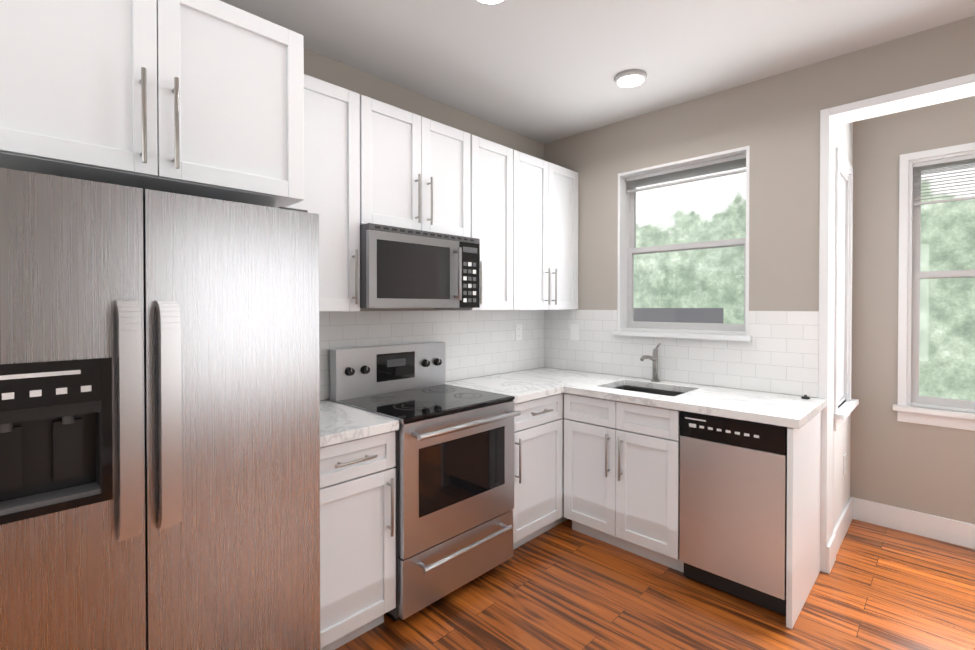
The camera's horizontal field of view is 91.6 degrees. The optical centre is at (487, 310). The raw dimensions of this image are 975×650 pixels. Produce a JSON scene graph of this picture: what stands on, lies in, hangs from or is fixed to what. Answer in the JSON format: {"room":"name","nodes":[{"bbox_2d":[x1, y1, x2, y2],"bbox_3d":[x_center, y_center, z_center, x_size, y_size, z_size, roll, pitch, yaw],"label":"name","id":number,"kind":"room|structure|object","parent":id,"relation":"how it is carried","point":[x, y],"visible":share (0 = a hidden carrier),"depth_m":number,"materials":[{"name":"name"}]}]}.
{"room":"kitchen","nodes":[
{"label":"kitchen","id":0,"kind":"room"},
{"bbox_2d":[304,48,543,400],"bbox_3d":[-1.182,0.034,2.180,0.120,2.680,4.890,1,1,44],"label":"wall","id":1,"kind":"structure","parent":0,"point":[328,70],"depth_m":2.82,"materials":[{"name":"beige paint"}]},
{"bbox_2d":[0,0,303,207],"bbox_3d":[-1.185,-0.700,1.607,0.659,0.600,0.892,1,1,44],"label":"upper cabinet","id":2,"kind":"object","parent":1,"relation":"attached to","point":[202,98],"visible":1,"depth_m":1.41,"materials":[{"name":"white wood"}]},
{"bbox_2d":[287,74,359,311],"bbox_3d":[-0.837,-0.506,2.178,0.364,1.020,0.398,1,1,44],"label":"upper cabinet","id":3,"kind":"object","parent":1,"relation":"attached to","point":[332,155],"visible":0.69,"depth_m":2.14,"materials":[{"name":"white wood"}]},
{"bbox_2d":[360,95,470,236],"bbox_3d":[-0.446,-0.716,2.578,0.364,0.608,0.712,1,1,44],"label":"upper cabinet","id":4,"kind":"object","parent":1,"relation":"attached to","point":[415,171],"visible":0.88,"depth_m":2.44,"materials":[{"name":"white wood"}]},
{"bbox_2d":[360,223,479,307],"bbox_3d":[-0.417,-0.211,2.552,0.448,0.390,0.715,1,1,44],"label":"microwave","id":5,"kind":"object","parent":4,"relation":"attached to","point":[400,267],"visible":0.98,"depth_m":2.37,"materials":[{"name":"silver metal"}]},
{"bbox_2d":[319,310,543,399],"bbox_3d":[-0.343,0.226,2.952,0.008,0.455,2.274,1,1,44],"label":"backsplash","id":6,"kind":"structure","parent":1,"relation":"attached to","point":[478,343],"depth_m":3.08,"materials":[{"name":"tile"}]},
{"bbox_2d":[515,324,521,340],"bbox_3d":[0.233,0.161,3.532,0.008,0.118,0.075,1,1,44],"label":"electrical outlet","id":7,"kind":"object","parent":6,"relation":"attached to","point":[518,331],"visible":1,"depth_m":3.53,"materials":[{"name":"white plastic"}]},
{"bbox_2d":[436,135,512,310],"bbox_3d":[-0.065,-0.513,2.971,0.364,1.020,0.362,1,1,44],"label":"upper cabinet","id":8,"kind":"object","parent":1,"relation":"attached to","point":[491,196],"visible":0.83,"depth_m":2.89,"materials":[{"name":"white wood"}]},
{"bbox_2d":[513,150,577,309],"bbox_3d":[0.321,-0.517,3.368,0.364,1.020,0.735,1,1,44],"label":"upper cabinet","id":9,"kind":"object","parent":1,"relation":"attached to","point":[545,235],"visible":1,"depth_m":3.23,"materials":[{"name":"white wood"}]},
{"bbox_2d":[220,0,974,143],"bbox_3d":[0.799,-1.333,0.818,4.840,0.080,5.720,1,1,44],"label":"ceiling","id":10,"kind":"structure","parent":0,"point":[544,71],"depth_m":2.32,"materials":[{"name":"grey paint"}]},
{"bbox_2d":[475,0,506,4],"bbox_3d":[0.013,-1.290,1.904,0.176,0.026,0.176,1,1,44],"label":"recessed light","id":11,"kind":"object","parent":10,"relation":"in","point":[490,2],"visible":0.92,"depth_m":1.96,"materials":[{"name":"white glass"}]},
{"bbox_2d":[614,69,646,87],"bbox_3d":[0.802,-1.297,2.658,0.176,0.026,0.176,1,1,44],"label":"recessed light","id":12,"kind":"object","parent":10,"relation":"in","point":[631,78],"visible":1,"depth_m":2.63,"materials":[{"name":"white"}]},
{"bbox_2d":[335,519,974,649],"bbox_3d":[0.799,1.417,0.845,4.840,0.060,5.720,1,1,44],"label":"floor","id":13,"kind":"structure","parent":0,"point":[564,585],"depth_m":2.19,"materials":[{"name":"brown wood"}]},
{"bbox_2d":[0,168,320,649],"bbox_3d":[-1.129,0.522,1.524,0.817,1.717,0.898,1,1,44],"label":"fridge","id":14,"kind":"object","parent":13,"relation":"on","point":[159,420],"visible":1,"depth_m":1.26,"materials":[{"name":"silver metal"}]},
{"bbox_2d":[320,431,395,649],"bbox_3d":[-0.741,0.941,2.079,0.659,0.868,0.412,1,1,44],"label":"base cabinet","id":15,"kind":"object","parent":13,"relation":"on","point":[357,537],"visible":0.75,"depth_m":1.90,"materials":[{"name":"white wood"}]},
{"bbox_2d":[320,400,398,446],"bbox_3d":[-0.744,0.483,2.077,0.633,0.040,0.415,1,1,44],"label":"countertop","id":16,"kind":"structure","parent":15,"relation":"on","point":[340,423],"depth_m":1.97,"materials":[{"name":"stone"}]},
{"bbox_2d":[330,342,520,620],"bbox_3d":[-0.306,0.784,2.453,0.706,1.175,0.723,1,1,44],"label":"range","id":17,"kind":"object","parent":13,"relation":"on","point":[454,466],"visible":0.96,"depth_m":2.28,"materials":[{"name":"silver metal"}]},
{"bbox_2d":[512,393,566,549],"bbox_3d":[0.298,0.931,3.147,0.659,0.868,1.102,1,1,44],"label":"base cabinet","id":18,"kind":"object","parent":13,"relation":"on","point":[538,509],"visible":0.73,"depth_m":2.74,"materials":[{"name":"white wood"}]},
{"bbox_2d":[445,367,826,428],"bbox_3d":[0.727,0.477,2.720,1.844,0.040,1.097,1,1,44],"label":"countertop","id":19,"kind":"structure","parent":18,"relation":"on","point":[791,411],"depth_m":2.62,"materials":[{"name":"stone"}]},
{"bbox_2d":[595,385,682,431],"bbox_3d":[0.954,0.592,2.839,0.500,0.191,0.385,1,1,44],"label":"sink basin","id":20,"kind":"object","parent":19,"relation":"in","point":[650,390],"visible":0.04,"depth_m":3.02,"materials":[{"name":"silver metal"}]},
{"bbox_2d":[640,343,660,381],"bbox_3d":[1.039,0.329,3.011,0.072,0.249,0.170,1,1,44],"label":"faucet","id":21,"kind":"object","parent":19,"relation":"on","point":[654,357],"visible":1,"depth_m":3.04,"materials":[{"name":"silver metal"}]},
{"bbox_2d":[564,393,683,572],"bbox_3d":[0.917,0.934,2.856,0.704,0.868,0.659,1,1,44],"label":"base cabinet","id":22,"kind":"object","parent":13,"relation":"on","point":[622,488],"visible":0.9,"depth_m":2.62,"materials":[{"name":"white wood"}]},
{"bbox_2d":[680,411,787,615],"bbox_3d":[1.346,0.939,2.448,0.462,0.866,0.613,1,1,44],"label":"dishwasher","id":23,"kind":"object","parent":13,"relation":"on","point":[733,506],"visible":0.83,"depth_m":2.21,"materials":[{"name":"silver metal"}]},
{"bbox_2d":[786,412,820,628],"bbox_3d":[1.528,0.939,2.277,0.023,0.868,0.637,1,1,44],"label":"cabinet end panel","id":24,"kind":"object","parent":13,"relation":"on","point":[803,507],"visible":0.81,"depth_m":2.18,"materials":[{"name":"white wood"}]},
{"bbox_2d":[544,16,974,397],"bbox_3d":[2.155,0.034,2.226,4.600,2.680,0.170,1,1,44],"label":"wall","id":25,"kind":"structure","parent":0,"point":[773,122],"depth_m":2.66,"materials":[{"name":"beige paint"}]},
{"bbox_2d":[544,310,818,397],"bbox_3d":[1.099,0.225,3.131,1.808,0.455,0.008,1,1,44],"label":"backsplash","id":26,"kind":"structure","parent":25,"relation":"attached to","point":[779,353],"depth_m":2.90,"materials":[{"name":"tile"}]},
{"bbox_2d":[570,324,578,339],"bbox_3d":[0.654,0.161,3.552,0.075,0.118,0.008,1,1,44],"label":"light switch","id":27,"kind":"object","parent":26,"relation":"attached to","point":[574,331],"visible":1,"depth_m":3.55,"materials":[{"name":"white plastic"}]},
{"bbox_2d":[612,146,751,340],"bbox_3d":[1.254,-0.392,3.070,0.875,1.125,0.210,1,1,44],"label":"kitchen window","id":28,"kind":"structure","parent":25,"relation":"in","point":[629,182],"depth_m":3.11,"materials":[{"name":"white wood"}]},
{"bbox_2d":[818,73,974,572],"bbox_3d":[2.564,0.167,1.829,2.260,2.422,0.194,1,1,44],"label":"trim","id":29,"kind":"structure","parent":25,"relation":"attached to","point":[832,118],"depth_m":2.48,"materials":[{"name":"white wood"}]},
{"bbox_2d":[833,122,852,528],"bbox_3d":[2.142,0.027,2.936,0.110,2.680,0.830,1,1,44],"label":"wall","id":30,"kind":"structure","parent":0,"point":[842,432],"depth_m":2.87,"materials":[{"name":"white paint"}]},
{"bbox_2d":[826,497,855,573],"bbox_3d":[2.077,1.298,2.787,0.022,0.140,0.872,1,1,44],"label":"baseboard","id":31,"kind":"structure","parent":30,"relation":"attached to","point":[840,529],"depth_m":2.75,"materials":[{"name":"white wood"}]},
{"bbox_2d":[843,453,845,474],"bbox_3d":[2.209,0.947,2.929,0.008,0.118,0.075,1,1,44],"label":"outlet","id":32,"kind":"object","parent":30,"relation":"attached to","point":[844,464],"visible":1,"depth_m":2.90,"materials":[{"name":"white plastic"}]},
{"bbox_2d":[834,147,858,430],"bbox_3d":[2.104,-0.120,2.860,0.160,1.575,0.600,1,1,44],"label":"window","id":33,"kind":"structure","parent":30,"relation":"in","point":[843,283],"depth_m":2.92,"materials":[{"name":"white wood"}]},
{"bbox_2d":[850,96,974,523],"bbox_3d":[3.418,0.034,2.197,2.750,2.680,0.110,1,1,44],"label":"wall","id":34,"kind":"structure","parent":0,"point":[926,469],"depth_m":2.99,"materials":[{"name":"beige paint"}]},
{"bbox_2d":[856,498,974,548],"bbox_3d":[3.358,1.304,2.177,2.710,0.140,0.019,1,1,44],"label":"baseboard","id":35,"kind":"structure","parent":34,"relation":"attached to","point":[955,532],"depth_m":2.89,"materials":[{"name":"white wood"}]},
{"bbox_2d":[893,142,974,430],"bbox_3d":[2.962,-0.136,2.605,1.099,1.652,0.160,1,1,44],"label":"window","id":36,"kind":"structure","parent":34,"relation":"in","point":[914,165],"depth_m":2.91,"materials":[{"name":"white wood"}]},
{"label":"outside","id":37,"kind":"structure","parent":0,"visible":0},
{"bbox_2d":[634,163,974,400],"bbox_3d":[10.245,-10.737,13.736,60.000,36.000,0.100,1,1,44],"label":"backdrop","id":38,"kind":"structure","parent":37,"point":[943,259],"depth_m":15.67,"materials":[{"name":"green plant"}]},
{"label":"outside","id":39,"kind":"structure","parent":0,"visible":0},
{"bbox_2d":[633,308,723,322],"bbox_3d":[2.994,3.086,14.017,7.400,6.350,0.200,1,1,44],"label":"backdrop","id":40,"kind":"structure","parent":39,"point":[712,318],"depth_m":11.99,"materials":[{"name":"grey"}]}
]}

